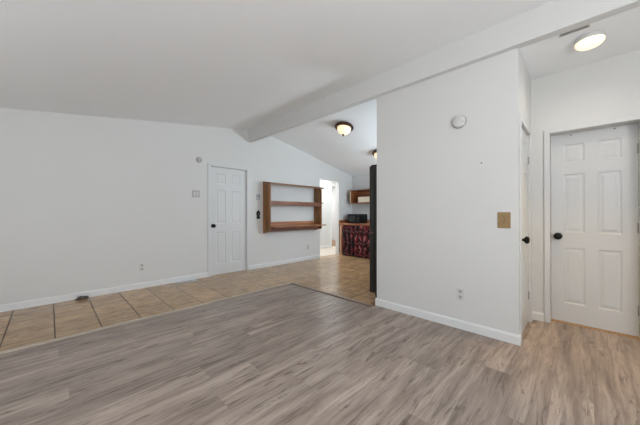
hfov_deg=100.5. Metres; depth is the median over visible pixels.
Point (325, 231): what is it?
wall
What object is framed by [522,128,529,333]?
door
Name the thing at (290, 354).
floor
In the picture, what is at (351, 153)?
ceiling
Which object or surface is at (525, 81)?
wall
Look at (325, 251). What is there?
floor
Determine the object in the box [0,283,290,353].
trim
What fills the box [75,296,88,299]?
stub
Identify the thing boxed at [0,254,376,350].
floor
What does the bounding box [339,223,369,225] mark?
countertop
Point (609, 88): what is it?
wall
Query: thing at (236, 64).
ceiling
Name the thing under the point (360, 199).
box
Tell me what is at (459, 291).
wall outlet
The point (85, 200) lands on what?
wall
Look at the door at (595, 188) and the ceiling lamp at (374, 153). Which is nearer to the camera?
the door at (595, 188)
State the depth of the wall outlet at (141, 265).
4.03 m
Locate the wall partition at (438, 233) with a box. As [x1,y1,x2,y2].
[377,48,519,334]
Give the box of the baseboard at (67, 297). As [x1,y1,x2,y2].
[0,251,339,311]
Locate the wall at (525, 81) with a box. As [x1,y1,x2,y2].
[520,52,530,321]
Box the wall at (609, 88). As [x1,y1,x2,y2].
[531,49,639,337]
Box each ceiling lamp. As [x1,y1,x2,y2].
[335,121,353,135]
[372,150,376,158]
[574,30,605,50]
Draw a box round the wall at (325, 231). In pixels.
[320,179,335,245]
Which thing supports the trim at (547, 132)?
attached to the wall at (609, 88)
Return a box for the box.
[358,196,369,201]
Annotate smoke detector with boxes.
[452,115,466,128]
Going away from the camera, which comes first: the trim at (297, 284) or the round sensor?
the trim at (297, 284)
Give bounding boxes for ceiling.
[0,0,552,129]
[271,99,376,175]
[519,6,639,78]
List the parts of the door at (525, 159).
knob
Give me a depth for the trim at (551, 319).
2.58 m
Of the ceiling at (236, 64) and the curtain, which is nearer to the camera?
the ceiling at (236, 64)
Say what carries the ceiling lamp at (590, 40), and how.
attached to the ceiling at (554, 54)
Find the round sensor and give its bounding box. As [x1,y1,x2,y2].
[196,157,201,162]
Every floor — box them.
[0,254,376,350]
[0,284,639,424]
[320,246,335,256]
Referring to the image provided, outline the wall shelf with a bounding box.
[263,181,325,232]
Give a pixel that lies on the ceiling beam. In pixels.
(555, 17)
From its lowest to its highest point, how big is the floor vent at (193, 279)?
0.007 m
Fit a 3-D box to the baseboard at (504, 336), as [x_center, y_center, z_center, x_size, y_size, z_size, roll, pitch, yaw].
[1.242,1.097,2.818,1.443,0.085,0.134,0,0,45]
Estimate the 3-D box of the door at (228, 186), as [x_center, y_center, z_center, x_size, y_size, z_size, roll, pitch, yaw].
[-1.725,0.155,5.045,0.108,1.980,0.726,0,0,45]
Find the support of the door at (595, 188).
in the wall at (609, 88)
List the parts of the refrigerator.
freezer drawer, door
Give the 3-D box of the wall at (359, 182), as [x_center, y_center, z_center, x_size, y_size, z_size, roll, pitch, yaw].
[2.280,-0.372,6.481,3.670,3.050,0.120,0,0,45]
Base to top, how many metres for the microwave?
0.252 m
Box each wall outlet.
[139,263,144,270]
[456,287,463,300]
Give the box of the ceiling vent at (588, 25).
[559,24,589,37]
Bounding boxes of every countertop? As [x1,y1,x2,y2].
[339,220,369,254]
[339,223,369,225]
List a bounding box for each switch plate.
[192,190,199,196]
[497,212,510,227]
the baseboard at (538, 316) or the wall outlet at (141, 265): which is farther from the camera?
the wall outlet at (141, 265)
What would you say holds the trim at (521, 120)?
attached to the wall at (525, 81)
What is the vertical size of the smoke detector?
0.128 m
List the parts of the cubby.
panel, panel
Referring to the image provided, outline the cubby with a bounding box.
[350,189,369,203]
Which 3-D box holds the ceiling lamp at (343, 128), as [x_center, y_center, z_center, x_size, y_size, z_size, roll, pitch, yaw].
[0.432,-1.476,4.768,0.338,0.235,0.338,0,0,-1]
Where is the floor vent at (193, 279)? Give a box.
[175,279,197,283]
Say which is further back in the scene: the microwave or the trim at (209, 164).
the microwave
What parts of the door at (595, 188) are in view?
knob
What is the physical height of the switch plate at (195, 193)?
0.118 m
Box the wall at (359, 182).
[352,173,369,219]
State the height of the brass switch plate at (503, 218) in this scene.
0.142 m
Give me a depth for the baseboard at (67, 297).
3.81 m
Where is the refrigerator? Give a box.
[370,164,376,296]
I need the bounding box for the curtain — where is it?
[343,225,372,258]
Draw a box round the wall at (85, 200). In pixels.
[0,108,351,304]
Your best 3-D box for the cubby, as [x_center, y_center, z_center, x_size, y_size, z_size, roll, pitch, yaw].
[1.398,-0.433,7.053,1.290,0.365,0.299,0,0,45]
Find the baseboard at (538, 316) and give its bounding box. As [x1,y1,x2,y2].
[532,311,543,321]
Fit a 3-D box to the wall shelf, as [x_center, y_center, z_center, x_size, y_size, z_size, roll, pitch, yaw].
[-0.519,-0.105,6.010,0.334,1.088,1.585,0,0,45]
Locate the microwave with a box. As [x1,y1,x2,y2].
[348,214,366,223]
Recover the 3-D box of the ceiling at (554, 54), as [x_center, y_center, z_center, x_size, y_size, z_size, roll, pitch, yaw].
[3.103,-1.499,1.725,3.025,0.130,1.098,0,0,45]
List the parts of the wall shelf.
panel, rail, panel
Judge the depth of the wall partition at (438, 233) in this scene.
2.66 m
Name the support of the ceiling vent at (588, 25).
in the ceiling at (554, 54)
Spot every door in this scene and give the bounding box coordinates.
[211,166,245,275]
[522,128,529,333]
[551,123,638,336]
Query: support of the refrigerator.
on the floor at (347, 276)
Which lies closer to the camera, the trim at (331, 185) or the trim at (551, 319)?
the trim at (551, 319)
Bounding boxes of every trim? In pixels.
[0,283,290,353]
[208,163,248,276]
[291,282,373,306]
[330,184,334,247]
[519,115,531,335]
[544,114,639,322]
[551,319,639,338]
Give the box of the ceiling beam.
[248,0,639,141]
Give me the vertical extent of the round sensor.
0.104 m

